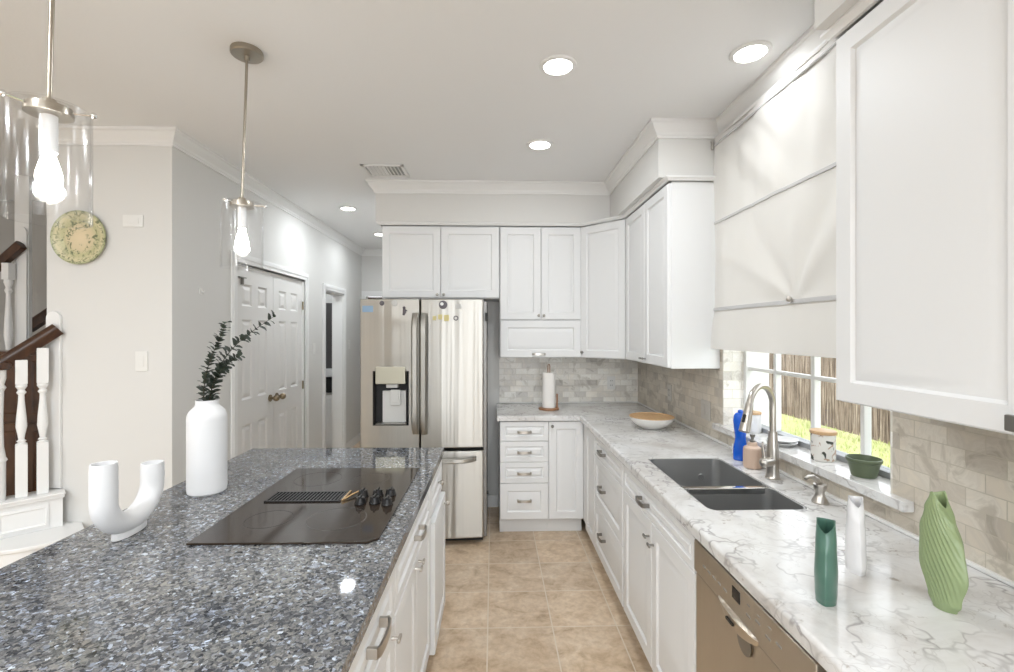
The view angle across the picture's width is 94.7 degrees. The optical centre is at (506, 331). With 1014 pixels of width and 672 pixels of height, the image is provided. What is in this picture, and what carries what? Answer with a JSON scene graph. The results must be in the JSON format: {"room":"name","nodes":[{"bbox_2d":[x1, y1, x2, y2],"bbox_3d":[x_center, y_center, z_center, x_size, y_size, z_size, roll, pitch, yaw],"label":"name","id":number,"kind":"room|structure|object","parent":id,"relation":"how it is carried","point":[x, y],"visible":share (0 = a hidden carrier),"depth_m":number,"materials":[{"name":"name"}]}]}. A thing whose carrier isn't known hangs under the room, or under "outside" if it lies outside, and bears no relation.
{"room":"kitchen","nodes":[
{"label":"kitchen","id":0,"kind":"room"},
{"bbox_2d":[0,201,46,349],"bbox_3d":[-3.729,0.175,4.240,3.200,2.690,0.100,0,0,-2],"label":"wall","id":1,"kind":"structure","parent":0,"point":[39,208],"depth_m":4.17,"materials":[{"name":"grey paint"}]},
{"bbox_2d":[15,176,31,345],"bbox_3d":[-3.630,0.175,3.505,0.103,2.690,0.025,0,0,-2],"label":"wall","id":2,"kind":"structure","parent":0,"point":[23,184],"depth_m":3.49,"materials":[{"name":"white paint"}]},
{"bbox_2d":[17,227,27,344],"bbox_3d":[-3.616,-0.233,3.485,0.070,1.105,0.016,0,0,-2],"label":"newel post","id":3,"kind":"object","parent":2,"relation":"attached to","point":[22,232],"visible":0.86,"depth_m":3.48,"materials":[{"name":"white paint"}]},
{"bbox_2d":[0,241,26,271],"bbox_3d":[-4.042,-0.228,3.425,0.971,0.886,0.060,0,0,-2],"label":"handrail","id":4,"kind":"object","parent":3,"relation":"attached to","point":[12,252],"visible":1,"depth_m":3.42,"materials":[{"name":"brown wood"}]},
{"bbox_2d":[0,488,65,538],"bbox_3d":[-2.697,1.002,2.534,0.148,0.194,0.432,0,0,43],"label":"wall","id":5,"kind":"structure","parent":0,"point":[34,512],"depth_m":2.56,"materials":[{"name":"white paint"}]},
{"bbox_2d":[15,360,27,498],"bbox_3d":[-2.668,0.529,2.565,0.048,0.751,0.048,0,0,43],"label":"baluster","id":6,"kind":"object","parent":5,"relation":"on","point":[21,366],"visible":1,"depth_m":2.55,"materials":[{"name":"white paint"}]},
{"bbox_2d":[36,348,48,494],"bbox_3d":[-2.611,0.497,2.626,0.048,0.815,0.048,0,0,43],"label":"baluster","id":7,"kind":"object","parent":5,"relation":"on","point":[42,354],"visible":1,"depth_m":2.61,"materials":[{"name":"white paint"}]},
{"bbox_2d":[32,308,46,331],"bbox_3d":[-3.550,-0.268,3.795,0.718,0.534,0.070,0,0,-2],"label":"handrail","id":8,"kind":"object","parent":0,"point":[38,320],"visible":0.08,"depth_m":3.76,"materials":[{"name":"brown wood"}]},
{"bbox_2d":[47,145,186,528],"bbox_3d":[-2.309,0.175,2.777,0.710,2.690,0.130,0,0,-2],"label":"wall","id":9,"kind":"structure","parent":0,"point":[130,298],"depth_m":2.71,"materials":[{"name":"white paint"}]},
{"bbox_2d":[46,311,61,487],"bbox_3d":[-2.614,0.390,2.694,0.080,1.020,0.016,0,0,-2],"label":"newel post","id":10,"kind":"object","parent":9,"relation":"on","point":[54,393],"visible":0.94,"depth_m":2.69,"materials":[{"name":"white paint"}]},
{"bbox_2d":[50,210,105,263],"bbox_3d":[-2.467,-0.545,2.694,0.310,0.310,0.022,0,0,-2],"label":"decorative plate","id":11,"kind":"object","parent":9,"relation":"attached to","point":[77,236],"visible":1,"depth_m":2.69,"materials":[{"name":"ceramic"}]},
{"bbox_2d":[123,215,142,226],"bbox_3d":[-2.172,-0.645,2.711,0.115,0.070,0.009,0,0,-2],"label":"thermostat","id":12,"kind":"object","parent":9,"relation":"attached to","point":[128,220],"visible":1,"depth_m":2.71,"materials":[{"name":"white plastic"}]},
{"bbox_2d":[135,351,147,370],"bbox_3d":[-2.123,0.170,2.713,0.070,0.115,0.009,0,0,-2],"label":"light switch","id":13,"kind":"object","parent":9,"relation":"attached to","point":[141,357],"visible":1,"depth_m":2.71,"materials":[{"name":"white plastic"}]},
{"bbox_2d":[187,155,360,459],"bbox_3d":[-2.078,0.175,4.745,0.130,2.690,3.790,0,0,-2],"label":"wall","id":14,"kind":"structure","parent":0,"point":[274,235],"depth_m":3.56,"materials":[{"name":"white paint"}]},
{"bbox_2d":[238,265,279,454],"bbox_3d":[-1.979,0.506,3.713,0.117,2.004,0.606,0,0,-2],"label":"door","id":15,"kind":"structure","parent":14,"relation":"in","point":[255,287],"depth_m":3.70,"materials":[{"name":"white paint"}]},
{"bbox_2d":[231,250,308,458],"bbox_3d":[-2.045,0.469,4.016,0.152,2.102,1.384,0,0,-2],"label":"door frame","id":16,"kind":"structure","parent":14,"relation":"attached to","point":[236,257],"depth_m":3.68,"materials":[{"name":"white paint"}]},
{"bbox_2d":[273,274,303,447],"bbox_3d":[-1.997,0.506,4.322,0.117,2.004,0.606,0,0,-2],"label":"door","id":17,"kind":"structure","parent":14,"relation":"in","point":[288,305],"depth_m":4.30,"materials":[{"name":"white paint"}]},
{"bbox_2d":[326,303,331,368],"bbox_3d":[-2.635,0.049,6.127,0.840,0.860,0.030,0,0,-2],"label":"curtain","id":18,"kind":"object","parent":14,"relation":"hanging from","point":[328,305],"visible":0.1,"depth_m":6.13,"materials":[{"name":"grey fabric"}]},
{"bbox_2d":[322,283,345,447],"bbox_3d":[-2.090,0.490,5.507,0.152,2.060,0.785,0,0,-2],"label":"door frame","id":19,"kind":"structure","parent":14,"relation":"attached to","point":[338,294],"depth_m":5.81,"materials":[{"name":"white paint"}]},
{"bbox_2d":[346,433,359,447],"bbox_3d":[-2.266,1.470,4.667,0.594,0.100,3.943,0,0,-1],"label":"baseboard","id":20,"kind":"structure","parent":14,"relation":"attached to","point":[356,439],"depth_m":6.22,"materials":[{"name":"white paint"}]},
{"bbox_2d":[326,294,331,302],"bbox_3d":[-2.804,0.175,4.918,1.290,2.690,3.400,0,0,-2],"label":"wall","id":21,"kind":"structure","parent":0,"point":[328,297],"depth_m":6.53,"materials":[{"name":"white paint"}]},
{"bbox_2d":[361,256,381,298],"bbox_3d":[-1.667,0.175,6.718,1.070,2.690,0.130,0,0,-2],"label":"wall","id":22,"kind":"structure","parent":0,"point":[371,266],"depth_m":6.65,"materials":[{"name":"white paint"}]},
{"bbox_2d":[362,291,381,298],"bbox_3d":[-1.625,0.470,6.646,0.880,2.100,0.016,0,0,-2],"label":"door frame","id":23,"kind":"structure","parent":22,"relation":"attached to","point":[364,293],"depth_m":6.63,"materials":[{"name":"white paint"}]},
{"bbox_2d":[0,0,813,248],"bbox_3d":[-1.873,-1.220,1.244,6.730,0.100,11.200,0,0,-2],"label":"ceiling","id":24,"kind":"structure","parent":0,"point":[436,89],"depth_m":2.16,"materials":[{"name":"white paint"}]},
{"bbox_2d":[0,0,97,214],"bbox_3d":[-1.089,-0.717,1.111,0.172,0.904,0.172,0,0,-2],"label":"pendant light","id":25,"kind":"object","parent":24,"relation":"hanging from","point":[48,176],"visible":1,"depth_m":1.11,"materials":[{"name":"silver metal"}]},
{"bbox_2d":[39,113,58,154],"bbox_3d":[-1.096,-0.474,1.118,0.033,0.088,0.033,0,0,-2],"label":"socket","id":26,"kind":"object","parent":25,"relation":"attached to","point":[48,122],"depth_m":1.11,"materials":[{"name":"white ceramic"}]},
{"bbox_2d":[223,42,266,250],"bbox_3d":[-1.094,-0.717,1.933,0.172,0.904,0.172,0,0,-2],"label":"pendant light","id":27,"kind":"object","parent":24,"relation":"hanging from","point":[247,53],"visible":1,"depth_m":1.93,"materials":[{"name":"silver metal"}]},
{"bbox_2d":[237,206,246,228],"bbox_3d":[-1.101,-0.474,1.940,0.033,0.088,0.033,0,0,-2],"label":"socket","id":28,"kind":"object","parent":27,"relation":"attached to","point":[241,210],"depth_m":1.93,"materials":[{"name":"white ceramic"}]},
{"bbox_2d":[339,206,356,210],"bbox_3d":[-1.501,-1.165,4.407,0.164,0.009,0.164,0,0,-2],"label":"recessed light","id":29,"kind":"object","parent":24,"relation":"in","point":[346,208],"visible":1,"depth_m":4.39,"materials":[{"name":"white"}]},
{"bbox_2d":[360,164,409,176],"bbox_3d":[-0.876,-1.163,3.375,0.300,0.014,0.240,0,0,-2],"label":"ceiling vent","id":30,"kind":"object","parent":24,"relation":"in","point":[372,170],"visible":1,"depth_m":3.36,"materials":[{"name":"white metal"}]},
{"bbox_2d":[527,139,552,149],"bbox_3d":[0.205,-1.165,2.907,0.164,0.009,0.164,0,0,-2],"label":"recessed light","id":31,"kind":"object","parent":24,"relation":"in","point":[536,144],"visible":1,"depth_m":2.89,"materials":[{"name":"white"}]},
{"bbox_2d":[530,142,549,148],"bbox_3d":[0.205,-1.165,2.907,0.121,0.008,0.121,0,0,-2],"label":"diffuser","id":32,"kind":"object","parent":31,"relation":"attached to","point":[533,145],"depth_m":2.91,"materials":[{"name":"white plastic"}]},
{"bbox_2d":[539,54,576,76],"bbox_3d":[0.224,-1.165,2.048,0.164,0.009,0.164,0,0,-2],"label":"recessed light","id":33,"kind":"object","parent":24,"relation":"in","point":[558,65],"visible":1,"depth_m":2.04,"materials":[{"name":"white paint"}]},
{"bbox_2d":[544,59,571,73],"bbox_3d":[0.224,-1.165,2.048,0.121,0.008,0.121,0,0,-2],"label":"diffuser","id":34,"kind":"object","parent":33,"relation":"attached to","point":[551,66],"depth_m":2.04,"materials":[{"name":"white plastic"}]},
{"bbox_2d":[729,40,772,64],"bbox_3d":[1.017,-1.165,1.951,0.164,0.009,0.164,0,0,-2],"label":"recessed light","id":35,"kind":"object","parent":24,"relation":"in","point":[752,51],"visible":1,"depth_m":1.94,"materials":[{"name":"white"}]},
{"bbox_2d":[734,45,766,61],"bbox_3d":[1.017,-1.165,1.951,0.121,0.008,0.121,0,0,-2],"label":"diffuser","id":36,"kind":"object","parent":35,"relation":"attached to","point":[742,53],"depth_m":1.95,"materials":[{"name":"white plastic"}]},
{"bbox_2d":[352,441,652,671],"bbox_3d":[-1.873,1.570,1.244,6.730,0.100,11.200,0,0,-2],"label":"floor","id":37,"kind":"structure","parent":0,"point":[516,601],"depth_m":2.56,"materials":[{"name":"tile"}]},
{"bbox_2d":[0,350,39,495],"bbox_3d":[-3.118,0.823,3.229,0.720,1.395,0.438,0,0,-2],"label":"cabinet","id":38,"kind":"object","parent":37,"relation":"on","point":[32,395],"visible":0.12,"depth_m":3.01,"materials":[{"name":"brown wood"}]},
{"bbox_2d":[0,522,83,567],"bbox_3d":[-2.906,1.310,2.503,1.140,0.420,0.379,0,0,-2],"label":"stair step","id":39,"kind":"structure","parent":37,"relation":"on","point":[12,549],"depth_m":2.45,"materials":[{"name":"white paint"}]},
{"bbox_2d":[0,362,11,539],"bbox_3d":[-2.736,0.630,2.492,0.132,0.937,0.132,0,0,43],"label":"newel post","id":40,"kind":"object","parent":39,"relation":"on","point":[4,366],"visible":0.83,"depth_m":2.50,"materials":[{"name":"white paint"}]},
{"bbox_2d":[0,324,63,365],"bbox_3d":[-2.667,0.083,2.603,0.068,0.258,0.282,0,0,43],"label":"handrail","id":41,"kind":"object","parent":40,"relation":"attached to","point":[40,339],"visible":0.9,"depth_m":2.59,"materials":[{"name":"brown wood"}]},
{"bbox_2d":[326,368,331,447],"bbox_3d":[-2.708,1.000,6.232,1.020,1.040,0.560,0,0,-2],"label":"vanity cabinet","id":42,"kind":"object","parent":37,"relation":"on","point":[329,370],"visible":0.05,"depth_m":5.98,"materials":[{"name":"white paint"}]},
{"bbox_2d":[326,377,331,392],"bbox_3d":[-2.365,0.675,5.963,0.300,0.200,0.016,0,0,-2],"label":"towel","id":43,"kind":"object","parent":42,"relation":"hanging from","point":[328,379],"visible":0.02,"depth_m":5.96,"materials":[{"name":"black fabric"}]},
{"bbox_2d":[348,569,401,671],"bbox_3d":[-0.762,1.089,1.092,0.954,0.862,0.499,0,0,-1],"label":"base cabinet","id":44,"kind":"object","parent":37,"relation":"on","point":[375,653],"visible":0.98,"depth_m":1.17,"materials":[{"name":"white paint"}]},
{"bbox_2d":[393,485,430,671],"bbox_3d":[-0.774,1.089,1.705,0.954,0.862,0.723,0,0,-1],"label":"base cabinet","id":45,"kind":"object","parent":37,"relation":"on","point":[412,569],"visible":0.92,"depth_m":1.68,"materials":[{"name":"white paint"}]},
{"bbox_2d":[0,448,443,671],"bbox_3d":[-0.826,0.638,1.421,1.020,0.037,2.160,0,0,-1],"label":"countertop","id":46,"kind":"structure","parent":45,"relation":"on","point":[149,600],"depth_m":1.13,"materials":[{"name":"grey stone"}]},
{"bbox_2d":[88,460,164,541],"bbox_3d":[-1.165,0.498,1.443,0.066,0.243,0.276,0,0,-5],"label":"vase","id":47,"kind":"object","parent":46,"relation":"on","point":[105,512],"visible":1,"depth_m":1.36,"materials":[{"name":"white ceramic"}]},
{"bbox_2d":[186,399,227,496],"bbox_3d":[-1.163,0.441,1.811,0.136,0.357,0.136,0,0,-2],"label":"bottle vase","id":48,"kind":"object","parent":46,"relation":"on","point":[207,421],"visible":0.94,"depth_m":1.76,"materials":[{"name":"white ceramic"}]},
{"bbox_2d":[196,321,231,400],"bbox_3d":[-1.145,0.191,1.820,0.125,0.469,0.060,0,0,-18],"label":"eucalyptus sprig","id":49,"kind":"object","parent":48,"relation":"in","point":[210,356],"visible":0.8,"depth_m":1.82,"materials":[{"name":"green plant"}]},
{"bbox_2d":[204,350,244,400],"bbox_3d":[-1.102,0.248,1.812,0.178,0.355,0.070,0,0,-2],"label":"eucalyptus sprig","id":50,"kind":"object","parent":48,"relation":"in","point":[222,369],"visible":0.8,"depth_m":1.81,"materials":[{"name":"green plant"}]},
{"bbox_2d":[199,310,275,400],"bbox_3d":[-1.050,0.169,1.819,0.288,0.513,0.069,0,0,-5],"label":"eucalyptus sprig","id":51,"kind":"object","parent":48,"relation":"in","point":[243,337],"visible":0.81,"depth_m":1.82,"materials":[{"name":"green plant"}]},
{"bbox_2d":[186,468,419,544],"bbox_3d":[-0.663,0.602,1.732,0.550,0.036,0.745,0,0,-1],"label":"cooktop","id":52,"kind":"object","parent":46,"relation":"in","point":[307,505],"visible":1,"depth_m":1.60,"materials":[{"name":"black glass"}]},
{"bbox_2d":[264,491,348,501],"bbox_3d":[-0.738,0.610,1.730,0.274,0.004,0.104,0,0,-1],"label":"vent grille","id":53,"kind":"object","parent":52,"relation":"attached to","point":[277,496],"depth_m":1.73,"materials":[{"name":"black plastic"}]},
{"bbox_2d":[360,299,488,539],"bbox_3d":[-0.595,0.642,3.621,0.907,1.754,0.785,0,0,-2],"label":"refrigerator","id":54,"kind":"object","parent":37,"relation":"on","point":[424,380],"visible":0.84,"depth_m":3.30,"materials":[{"name":"grey metal"}]},
{"bbox_2d":[362,306,372,311],"bbox_3d":[-0.982,-0.163,3.294,0.075,0.045,0.007,0,0,-2],"label":"magnet","id":55,"kind":"object","parent":54,"relation":"attached to","point":[364,308],"visible":1,"depth_m":3.29,"materials":[{"name":"blue"}]},
{"bbox_2d":[429,460,449,654],"bbox_3d":[-0.778,1.089,2.275,0.968,0.862,0.413,0,0,-1],"label":"base cabinet","id":56,"kind":"object","parent":37,"relation":"on","point":[437,517],"visible":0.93,"depth_m":2.21,"materials":[{"name":"white paint"}]},
{"bbox_2d":[499,421,548,531],"bbox_3d":[0.120,1.089,3.751,0.364,0.862,0.630,0,0,-2],"label":"base cabinet","id":57,"kind":"object","parent":37,"relation":"on","point":[523,445],"visible":0.98,"depth_m":3.47,"materials":[{"name":"white paint"}]},
{"bbox_2d":[547,421,582,530],"bbox_3d":[0.433,1.089,3.762,0.261,0.862,0.625,0,0,-2],"label":"base cabinet","id":58,"kind":"object","parent":37,"relation":"on","point":[565,437],"visible":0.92,"depth_m":3.48,"materials":[{"name":"white paint"}]},
{"bbox_2d":[584,425,594,546],"bbox_3d":[0.870,1.089,3.260,0.624,0.862,0.464,0,0,-2],"label":"base cabinet","id":59,"kind":"object","parent":37,"relation":"on","point":[589,437],"visible":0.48,"depth_m":3.17,"materials":[{"name":"white paint"}]},
{"bbox_2d":[595,436,623,606],"bbox_3d":[0.869,1.089,2.695,0.658,0.862,0.664,0,0,-2],"label":"base cabinet","id":60,"kind":"object","parent":37,"relation":"on","point":[609,471],"visible":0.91,"depth_m":2.61,"materials":[{"name":"white paint"}]},
{"bbox_2d":[624,466,696,671],"bbox_3d":[0.892,1.089,1.940,0.658,0.862,0.843,0,0,-2],"label":"base cabinet","id":61,"kind":"object","parent":37,"relation":"on","point":[660,573],"visible":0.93,"depth_m":1.87,"materials":[{"name":"white paint"}]},
{"bbox_2d":[694,539,826,671],"bbox_3d":[0.905,1.040,1.226,0.626,0.759,0.570,0,0,-2],"label":"dishwasher","id":62,"kind":"object","parent":37,"relation":"on","point":[735,632],"visible":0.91,"depth_m":1.25,"materials":[{"name":"grey metal"}]},
{"bbox_3d":[0.948,1.089,0.632,0.624,0.862,0.606,0,0,-2],"label":"cabinet","id":63,"kind":"object","parent":37,"relation":"on","visible":0},
{"bbox_2d":[496,403,1013,671],"bbox_3d":[0.585,0.638,2.199,1.241,0.037,3.761,0,0,-2],"label":"countertop","id":64,"kind":"structure","parent":63,"relation":"on","point":[885,619],"depth_m":1.19,"materials":[{"name":"white stone"}]},
{"bbox_2d":[538,364,558,410],"bbox_3d":[0.336,0.438,3.747,0.168,0.364,0.168,0,0,-2],"label":"paper towel holder","id":65,"kind":"object","parent":64,"relation":"on","point":[541,407],"visible":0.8,"depth_m":3.73,"materials":[{"name":"brown wood"}]},
{"bbox_2d":[542,372,555,407],"bbox_3d":[0.336,0.464,3.747,0.107,0.278,0.107,0,0,-2],"label":"paper towel roll","id":66,"kind":"object","parent":65,"relation":"on","point":[548,379],"visible":0.96,"depth_m":3.70,"materials":[{"name":"white paper"}]},
{"bbox_2d":[629,412,674,429],"bbox_3d":[0.935,0.581,3.019,0.282,0.077,0.282,0,0,-2],"label":"bowl","id":67,"kind":"object","parent":64,"relation":"on","point":[646,420],"visible":1,"depth_m":2.95,"materials":[{"name":"white ceramic"}]},
{"bbox_2d":[649,459,805,509],"bbox_3d":[0.874,0.743,1.962,0.356,0.240,0.666,0,0,-2],"label":"sink","id":68,"kind":"object","parent":64,"relation":"in","point":[716,484],"visible":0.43,"depth_m":1.87,"materials":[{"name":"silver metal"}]},
{"bbox_2d":[732,410,746,460],"bbox_3d":[1.128,0.498,2.261,0.070,0.243,0.043,0,0,23],"label":"dish soap bottle","id":69,"kind":"object","parent":64,"relation":"on","point":[740,442],"visible":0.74,"depth_m":2.25,"materials":[{"name":"blue plastic"}]},
{"bbox_2d":[743,434,761,469],"bbox_3d":[1.124,0.543,2.140,0.078,0.152,0.078,0,0,-2],"label":"soap bottle","id":70,"kind":"object","parent":64,"relation":"on","point":[752,453],"visible":0.98,"depth_m":2.11,"materials":[{"name":"beige ceramic"}]},
{"bbox_2d":[739,383,780,479],"bbox_3d":[1.038,0.416,1.932,0.260,0.408,0.064,0,0,-30],"label":"faucet","id":71,"kind":"object","parent":64,"relation":"on","point":[770,461],"visible":1,"depth_m":1.96,"materials":[{"name":"silver metal"}]},
{"bbox_2d":[804,474,828,504],"bbox_3d":[1.113,0.566,1.694,0.100,0.107,0.055,0,0,-2],"label":"soap dispenser","id":72,"kind":"object","parent":64,"relation":"on","point":[819,498],"visible":1,"depth_m":1.68,"materials":[{"name":"silver metal"}]},
{"bbox_2d":[814,517,837,606],"bbox_3d":[0.736,0.525,1.077,0.048,0.188,0.086,0,0,36],"label":"vase","id":73,"kind":"object","parent":64,"relation":"on","point":[825,559],"visible":1,"depth_m":1.05,"materials":[{"name":"green ceramic"}]},
{"bbox_2d":[845,495,866,575],"bbox_3d":[0.909,0.523,1.218,0.044,0.192,0.086,0,0,20],"label":"vase","id":74,"kind":"object","parent":64,"relation":"on","point":[855,533],"visible":1,"depth_m":1.20,"materials":[{"name":"white ceramic"}]},
{"bbox_2d":[919,491,968,613],"bbox_3d":[0.982,0.490,1.053,0.052,0.258,0.105,0,0,-8],"label":"vase","id":75,"kind":"object","parent":64,"relation":"on","point":[942,560],"visible":1,"depth_m":1.04,"materials":[{"name":"green ceramic"}]},
{"bbox_2d":[486,301,583,505],"bbox_3d":[0.136,0.175,5.492,2.460,2.690,2.830,0,0,-2],"label":"wall","id":76,"kind":"structure","parent":0,"point":[493,307],"depth_m":4.07,"materials":[{"name":"white paint"}]},
{"bbox_2d":[488,495,497,506],"bbox_3d":[-0.613,1.470,5.362,0.984,0.100,2.644,0,0,-2],"label":"baseboard","id":77,"kind":"structure","parent":76,"relation":"attached to","point":[492,499],"depth_m":4.05,"materials":[{"name":"white paint"}]},
{"bbox_2d":[499,357,637,401],"bbox_3d":[0.545,0.390,4.084,1.225,0.460,0.008,0,0,-2],"label":"tiled wall","id":78,"kind":"structure","parent":76,"relation":"attached to","point":[520,379],"depth_m":4.08,"materials":[{"name":"tile"}]},
{"bbox_2d":[499,226,580,357],"bbox_3d":[0.263,-0.318,3.873,0.651,1.046,0.396,0,0,-2],"label":"upper cabinet","id":79,"kind":"object","parent":78,"relation":"attached to","point":[540,267],"visible":1,"depth_m":3.71,"materials":[{"name":"white paint"}]},
{"bbox_2d":[607,376,614,388],"bbox_3d":[0.913,0.445,4.086,0.070,0.115,0.008,0,0,-2],"label":"wall outlet","id":80,"kind":"object","parent":78,"relation":"attached to","point":[610,379],"visible":1,"depth_m":4.08,"materials":[{"name":"white plastic"}]},
{"bbox_2d":[580,219,627,359],"bbox_3d":[0.867,-0.318,3.770,0.581,1.046,0.635,0,0,-2],"label":"upper cabinet","id":81,"kind":"object","parent":76,"relation":"attached to","point":[603,245],"visible":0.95,"depth_m":3.57,"materials":[{"name":"white paint"}]},
{"bbox_2d":[376,139,713,229],"bbox_3d":[0.083,-1.018,3.332,2.195,0.305,1.485,0,0,-2],"label":"wall","id":82,"kind":"structure","parent":0,"point":[665,157],"depth_m":3.65,"materials":[{"name":"white paint"}]},
{"bbox_2d":[36,24,825,255],"bbox_3d":[-0.732,-1.126,2.729,3.860,0.088,7.900,0,0,-2],"label":"trim","id":83,"kind":"structure","parent":82,"relation":"attached to","point":[655,129],"depth_m":2.83,"materials":[{"name":"white paint"}]},
{"bbox_2d":[382,226,498,301],"bbox_3d":[-0.529,-0.553,3.851,0.927,0.576,0.391,0,0,-2],"label":"upper cabinet","id":84,"kind":"object","parent":82,"relation":"attached to","point":[419,262],"visible":0.99,"depth_m":3.69,"materials":[{"name":"white paint"}]},
{"bbox_2d":[376,175,715,227],"bbox_3d":[0.172,-0.854,3.468,2.666,0.023,0.862,0,0,30],"label":"trim","id":85,"kind":"structure","parent":82,"relation":"attached to","point":[662,182],"depth_m":3.65,"materials":[{"name":"white paint"}]},
{"bbox_2d":[814,0,883,30],"bbox_3d":[1.098,-1.018,0.088,0.360,0.305,2.510,0,0,-2],"label":"soffit","id":86,"kind":"structure","parent":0,"point":[826,12],"depth_m":1.29,"materials":[{"name":"white paint"}]},
{"bbox_3d":[1.406,0.175,-0.023,0.250,2.690,8.270,0,0,-2],"label":"wall","id":87,"kind":"structure","parent":0,"visible":0},
{"bbox_2d":[755,352,768,425],"bbox_3d":[1.406,-0.155,2.590,0.094,1.550,0.005,0,0,-2],"label":"trim","id":88,"kind":"structure","parent":87,"relation":"attached to","point":[761,359],"depth_m":2.59,"materials":[{"name":"white paint"}]},
{"bbox_2d":[710,30,846,357],"bbox_3d":[1.181,-0.493,1.988,0.070,1.173,1.286,0,0,-2],"label":"blind","id":89,"kind":"object","parent":87,"relation":"attached to","point":[775,163],"visible":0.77,"depth_m":2.00,"materials":[{"name":"white fabric"}]},
{"bbox_2d":[723,350,892,492],"bbox_3d":[1.293,-0.195,2.040,0.163,1.470,1.100,0,0,-2],"label":"window","id":90,"kind":"structure","parent":87,"relation":"in","point":[816,378],"depth_m":2.31,"materials":[{"name":"white wood"}]},
{"bbox_2d":[712,423,913,511],"bbox_3d":[1.250,0.528,2.023,0.150,0.033,1.230,0,0,-2],"label":"window ledge","id":91,"kind":"object","parent":87,"relation":"attached to","point":[878,489],"visible":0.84,"depth_m":1.72,"materials":[{"name":"white stone"}]},
{"bbox_2d":[743,410,761,432],"bbox_3d":[1.259,0.460,2.399,0.088,0.104,0.088,0,0,-2],"label":"canister","id":92,"kind":"object","parent":91,"relation":"on","point":[756,425],"visible":0.44,"depth_m":2.36,"materials":[{"name":"white ceramic"}]},
{"bbox_2d":[750,415,761,432],"bbox_3d":[1.259,0.466,2.399,0.087,0.092,0.087,0,0,-2],"label":"jar","id":93,"kind":"object","parent":92,"relation":"on","point":[756,425],"depth_m":2.36,"materials":[{"name":"white ceramic"}]},
{"bbox_2d":[765,439,797,446],"bbox_3d":[1.242,0.502,2.113,0.128,0.018,0.128,0,0,-2],"label":"saucer","id":94,"kind":"object","parent":91,"relation":"on","point":[796,443],"visible":0.41,"depth_m":2.06,"materials":[{"name":"grey ceramic"}]},
{"bbox_2d":[766,435,798,443],"bbox_3d":[1.244,0.490,2.111,0.128,0.018,0.128,0,0,-2],"label":"saucer","id":95,"kind":"object","parent":94,"relation":"on","point":[781,439],"visible":0.66,"depth_m":2.12,"materials":[{"name":"grey ceramic"}]},
{"bbox_2d":[809,428,837,461],"bbox_3d":[1.266,0.452,1.871,0.095,0.119,0.095,0,0,-2],"label":"canister","id":96,"kind":"object","parent":91,"relation":"on","point":[822,440],"visible":1,"depth_m":1.84,"materials":[{"name":"ceramic"}]},
{"bbox_2d":[845,454,882,478],"bbox_3d":[1.269,0.479,1.661,0.108,0.065,0.108,0,0,-2],"label":"bowl","id":97,"kind":"object","parent":91,"relation":"on","point":[860,465],"visible":1,"depth_m":1.63,"materials":[{"name":"green ceramic"}]},
{"bbox_2d":[638,350,1013,580],"bbox_3d":[1.232,0.320,1.469,0.008,0.600,5.262,0,0,-2],"label":"tiled wall","id":98,"kind":"structure","parent":87,"relation":"attached to","point":[974,467],"depth_m":1.35,"materials":[{"name":"tile"}]},
{"bbox_2d":[667,384,671,400],"bbox_3d":[1.167,0.435,3.357,0.008,0.115,0.070,0,0,-2],"label":"wall outlet","id":99,"kind":"object","parent":98,"relation":"attached to","point":[669,387],"visible":1,"depth_m":3.35,"materials":[{"name":"grey plastic"}]},
{"bbox_2d":[626,181,719,368],"bbox_3d":[1.020,-0.318,3.036,0.322,1.046,0.851,0,0,-2],"label":"upper cabinet","id":100,"kind":"object","parent":98,"relation":"attached to","point":[670,238],"visible":0.98,"depth_m":2.61,"materials":[{"name":"white paint"}]},
{"bbox_2d":[701,399,710,420],"bbox_3d":[1.184,0.465,2.787,0.009,0.115,0.120,0,0,-2],"label":"wall outlet","id":101,"kind":"object","parent":98,"relation":"attached to","point":[705,405],"visible":1,"depth_m":2.77,"materials":[{"name":"grey plastic"}]},
{"bbox_2d":[499,401,1013,586],"bbox_3d":[0.621,0.614,1.450,1.216,0.011,5.262,0,0,-2],"label":"trim","id":102,"kind":"structure","parent":98,"relation":"attached to","point":[1001,578],"depth_m":1.67,"materials":[{"name":"white stone"}]},
{"bbox_2d":[836,0,1013,434],"bbox_3d":[1.084,-0.322,0.880,0.322,1.039,0.919,0,0,-2],"label":"upper cabinet","id":103,"kind":"object","parent":98,"relation":"attached to","point":[925,88],"visible":1,"depth_m":1.05,"materials":[{"name":"white paint"}]},
{"bbox_2d":[820,0,878,40],"bbox_3d":[1.112,-0.854,0.202,0.325,0.023,2.337,0,0,-2],"label":"trim","id":104,"kind":"structure","parent":103,"relation":"on","point":[834,32],"depth_m":1.27,"materials":[{"name":"white paint"}]},
{"bbox_3d":[-4.442,1.045,3.418,1.725,0.950,0.220,0,0,-2],"label":"wall","id":105,"kind":"structure","parent":0,"visible":0},
{"bbox_2d":[1,263,14,349],"bbox_3d":[-3.664,0.032,3.432,0.052,1.076,0.052,0,0,-2],"label":"baluster","id":106,"kind":"object","parent":105,"relation":"on","point":[7,269],"visible":0.56,"depth_m":3.42,"materials":[{"name":"white paint"}]},
{"label":"outside","id":107,"kind":"structure","parent":0,"visible":0},
{"bbox_2d":[781,414,889,467],"bbox_3d":[5.143,1.665,4.656,7.440,0.050,15.000,0,0,-2],"label":"ground","id":108,"kind":"structure","parent":107,"point":[838,446],"depth_m":7.12,"materials":[{"name":"green plant"}]},
{"bbox_2d":[769,353,889,443],"bbox_3d":[5.648,0.650,5.985,0.090,2.019,13.627,0,0,-2],"label":"fence","id":109,"kind":"object","parent":108,"relation":"on","point":[795,391],"visible":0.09,"depth_m":8.18,"materials":[{"name":"brown wood"}]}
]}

